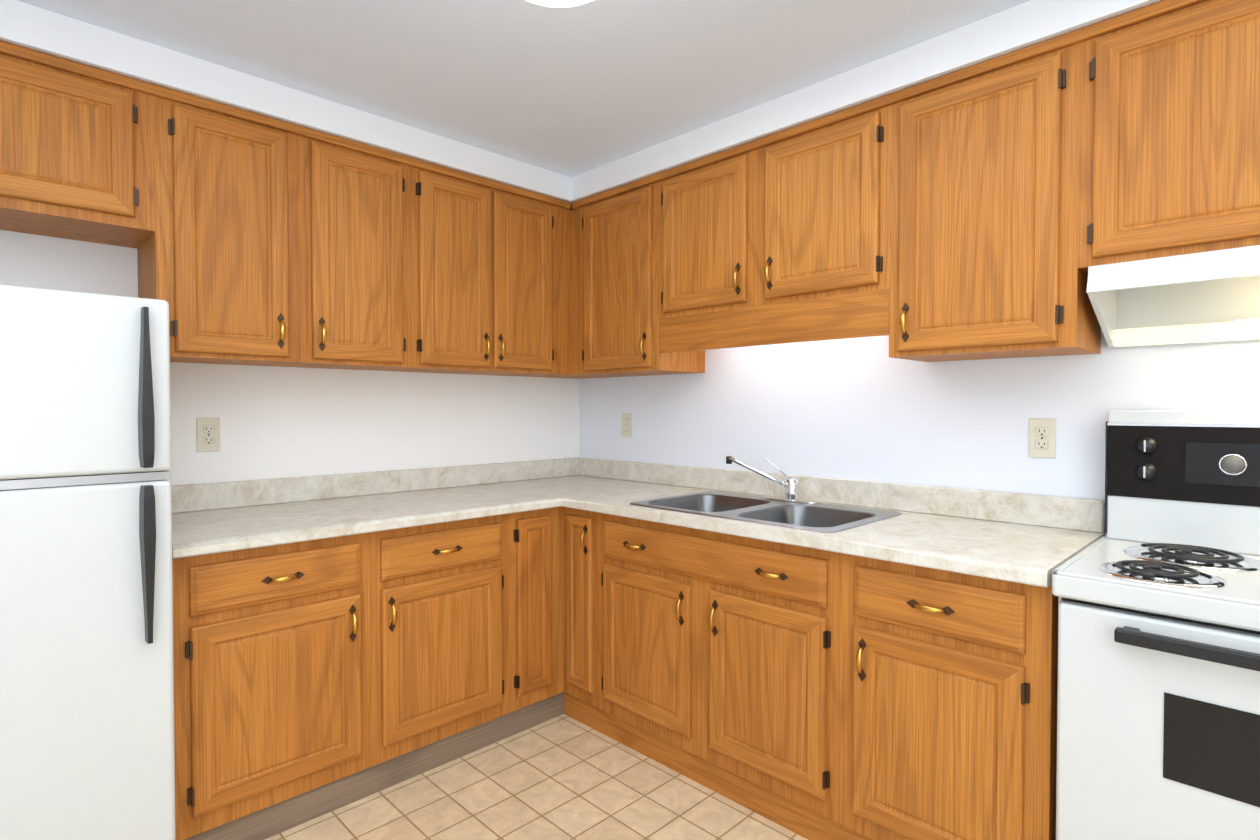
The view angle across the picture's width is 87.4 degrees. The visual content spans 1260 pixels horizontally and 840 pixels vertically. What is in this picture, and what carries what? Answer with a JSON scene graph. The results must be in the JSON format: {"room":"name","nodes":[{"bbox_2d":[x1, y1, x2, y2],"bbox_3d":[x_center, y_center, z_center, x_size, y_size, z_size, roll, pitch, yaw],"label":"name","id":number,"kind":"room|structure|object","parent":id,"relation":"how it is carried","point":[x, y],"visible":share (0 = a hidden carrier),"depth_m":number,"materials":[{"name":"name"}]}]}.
{"room":"kitchen","nodes":[
{"label":"kitchen","id":0,"kind":"room"},
{"bbox_2d":[0,230,578,485],"bbox_3d":[-1.583,0.061,2.309,3.800,2.340,0.100,-1,1,-45],"label":"wall","id":1,"kind":"structure","parent":0,"point":[279,422],"depth_m":2.60,"materials":[{"name":"white paint"}]},
{"bbox_2d":[0,41,151,247],"bbox_3d":[-1.810,-0.774,1.768,0.835,0.430,0.322,-1,1,-45],"label":"upper cabinet","id":2,"kind":"object","parent":1,"relation":"attached to","point":[76,138],"depth_m":1.83,"materials":[{"name":"brown wood"}]},
{"bbox_2d":[196,418,219,451],"bbox_3d":[-1.486,0.052,2.327,0.072,0.120,0.010,-1,1,-45],"label":"electrical outlet","id":3,"kind":"object","parent":1,"relation":"attached to","point":[208,434],"visible":1,"depth_m":2.32,"materials":[{"name":"beige plastic"}]},
{"bbox_2d":[137,83,307,367],"bbox_3d":[-1.371,-0.597,2.208,0.403,0.800,0.322,-1,1,-45],"label":"upper cabinet","id":4,"kind":"object","parent":1,"relation":"attached to","point":[226,250],"depth_m":2.09,"materials":[{"name":"brown wood"}]},
{"bbox_2d":[308,128,419,371],"bbox_3d":[-1.086,-0.602,2.492,0.402,0.800,0.322,-1,1,-45],"label":"upper cabinet","id":5,"kind":"object","parent":1,"relation":"attached to","point":[364,233],"depth_m":2.39,"materials":[{"name":"brown wood"}]},
{"bbox_2d":[416,159,499,375],"bbox_3d":[-0.816,-0.607,2.760,0.360,0.800,0.322,-1,1,-45],"label":"upper cabinet","id":6,"kind":"object","parent":1,"relation":"attached to","point":[458,212],"depth_m":2.66,"materials":[{"name":"brown wood"}]},
{"bbox_2d":[496,182,559,376],"bbox_3d":[-0.575,-0.611,3.000,0.319,0.800,0.322,-1,1,-45],"label":"upper cabinet","id":7,"kind":"object","parent":1,"relation":"attached to","point":[529,338],"depth_m":2.91,"materials":[{"name":"brown wood"}]},
{"bbox_2d":[17,0,1029,176],"bbox_3d":[-0.066,-1.131,0.764,3.800,0.100,4.400,-1,1,-45],"label":"ceiling","id":8,"kind":"structure","parent":0,"point":[575,90],"depth_m":1.98,"materials":[{"name":"white paint"}]},
{"bbox_2d":[526,0,592,7],"bbox_3d":[-0.177,-1.059,1.544,0.340,0.070,0.340,-1,1,-45],"label":"ceiling lamp","id":9,"kind":"object","parent":8,"relation":"attached to","point":[560,3],"visible":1,"depth_m":1.64,"materials":[{"name":"white glass"}]},
{"bbox_2d":[265,714,806,839],"bbox_3d":[-0.066,1.309,0.808,3.800,0.100,4.400,-1,1,-45],"label":"floor","id":10,"kind":"structure","parent":0,"point":[564,777],"depth_m":2.12,"materials":[{"name":"tile"}]},
{"bbox_2d":[0,284,175,839],"bbox_3d":[-1.634,0.473,1.619,0.743,1.542,0.756,-1,1,-45],"label":"fridge","id":11,"kind":"object","parent":10,"relation":"on","point":[87,742],"visible":1,"depth_m":1.52,"materials":[{"name":"white metal"}]},
{"bbox_2d":[172,531,379,839],"bbox_3d":[-1.239,0.797,2.163,0.541,0.876,0.608,-1,1,-45],"label":"base cabinet","id":12,"kind":"object","parent":10,"relation":"on","point":[276,648],"depth_m":1.94,"materials":[{"name":"brown wood"}]},
{"bbox_2d":[380,513,515,790],"bbox_3d":[-0.858,0.790,2.543,0.536,0.876,0.608,-1,1,-45],"label":"base cabinet","id":13,"kind":"object","parent":10,"relation":"on","point":[448,589],"depth_m":2.33,"materials":[{"name":"brown wood"}]},
{"bbox_2d":[516,507,563,733],"bbox_3d":[-0.571,0.785,2.828,0.273,0.876,0.608,-1,1,-45],"label":"base cabinet","id":14,"kind":"object","parent":10,"relation":"on","point":[539,533],"depth_m":2.62,"materials":[{"name":"brown wood"}]},
{"bbox_2d":[171,463,558,558],"bbox_3d":[-0.965,0.287,2.409,1.290,0.133,0.634,-1,1,-45],"label":"countertop","id":15,"kind":"structure","parent":14,"relation":"on","point":[217,517],"depth_m":2.41,"materials":[{"name":"laminate"}]},
{"bbox_2d":[564,507,591,727],"bbox_3d":[0.018,0.785,2.834,0.607,0.876,0.184,-1,1,-45],"label":"base cabinet","id":16,"kind":"object","parent":10,"relation":"on","point":[577,523],"depth_m":2.64,"materials":[{"name":"brown wood"}]},
{"bbox_2d":[592,512,831,839],"bbox_3d":[0.438,0.792,2.411,0.607,0.876,1.008,-1,1,-45],"label":"base cabinet","id":17,"kind":"object","parent":10,"relation":"on","point":[812,693],"depth_m":2.13,"materials":[{"name":"brown wood"}]},
{"bbox_2d":[495,457,1104,587],"bbox_3d":[0.318,0.286,2.495,0.649,0.133,2.324,-1,1,-45],"label":"countertop","id":18,"kind":"structure","parent":17,"relation":"on","point":[1032,539],"depth_m":2.07,"materials":[{"name":"laminate"}]},
{"bbox_2d":[629,491,901,532],"bbox_3d":[0.461,0.399,2.361,0.520,0.174,0.840,-1,1,-45],"label":"sink","id":19,"kind":"object","parent":18,"relation":"in","point":[825,518],"visible":0.29,"depth_m":2.38,"materials":[{"name":"silver metal"}]},
{"bbox_2d":[726,456,818,503],"bbox_3d":[0.541,0.224,2.506,0.177,0.171,0.317,-1,1,-45],"label":"faucet","id":20,"kind":"object","parent":18,"relation":"on","point":[790,485],"visible":1,"depth_m":2.51,"materials":[{"name":"silver metal"}]},
{"bbox_2d":[828,552,1058,839],"bbox_3d":[0.973,0.802,1.874,0.607,0.876,0.508,-1,1,-45],"label":"base cabinet","id":21,"kind":"object","parent":10,"relation":"on","point":[942,708],"depth_m":1.65,"materials":[{"name":"brown wood"}]},
{"bbox_2d":[1052,410,1259,839],"bbox_3d":[1.391,0.614,1.379,0.666,1.268,0.760,-1,1,-45],"label":"range","id":22,"kind":"object","parent":10,"relation":"on","point":[1156,590],"visible":1,"depth_m":1.38,"materials":[{"name":"white metal"}]},
{"bbox_2d":[0,0,1162,209],"bbox_3d":[-0.066,-1.026,0.766,3.598,0.107,4.198,-1,1,-45],"label":"soffit","id":23,"kind":"structure","parent":0,"point":[1001,33],"depth_m":2.07,"materials":[{"name":"white paint"}]},
{"bbox_2d":[579,329,1259,536],"bbox_3d":[1.280,0.066,2.056,0.100,2.340,4.300,-1,1,-45],"label":"wall","id":24,"kind":"structure","parent":0,"point":[865,408],"depth_m":2.31,"materials":[{"name":"white paint"}]},
{"bbox_2d":[622,413,631,436],"bbox_3d":[-0.020,0.026,3.277,0.018,0.120,0.072,-1,1,-45],"label":"light switch","id":25,"kind":"object","parent":24,"relation":"attached to","point":[626,424],"visible":1,"depth_m":3.27,"materials":[{"name":"beige plastic"}]},
{"bbox_2d":[572,174,707,378],"bbox_3d":[0.023,-0.611,3.004,0.322,0.800,0.555,-1,1,-45],"label":"upper cabinet","id":26,"kind":"object","parent":24,"relation":"attached to","point":[616,331],"depth_m":2.85,"materials":[{"name":"brown wood"}]},
{"bbox_2d":[656,93,891,327],"bbox_3d":[0.559,-0.706,2.465,0.322,0.590,0.962,-1,1,-45],"label":"upper cabinet","id":27,"kind":"object","parent":24,"relation":"attached to","point":[791,223],"depth_m":2.28,"materials":[{"name":"brown wood"}]},
{"bbox_2d":[880,28,1100,361],"bbox_3d":[1.070,-0.592,1.954,0.322,0.800,0.488,-1,1,-45],"label":"upper cabinet","id":28,"kind":"object","parent":24,"relation":"attached to","point":[994,208],"depth_m":1.81,"materials":[{"name":"brown wood"}]},
{"bbox_2d":[1029,418,1055,457],"bbox_3d":[1.253,0.055,2.006,0.010,0.120,0.072,-1,1,-45],"label":"electrical outlet","id":29,"kind":"object","parent":24,"relation":"attached to","point":[1042,437],"visible":1,"depth_m":2.00,"materials":[{"name":"beige plastic"}]},
{"bbox_2d":[1080,0,1259,275],"bbox_3d":[1.521,-0.684,1.499,0.322,0.600,0.790,-1,1,-45],"label":"upper cabinet","id":30,"kind":"object","parent":24,"relation":"attached to","point":[1172,87],"depth_m":1.54,"materials":[{"name":"brown wood"}]},
{"bbox_2d":[1086,245,1259,347],"bbox_3d":[1.521,-0.290,1.490,0.341,0.182,0.758,-1,1,-45],"label":"range hood","id":31,"kind":"object","parent":30,"relation":"attached to","point":[1207,297],"visible":1,"depth_m":1.69,"materials":[{"name":"white metal"}]}
]}

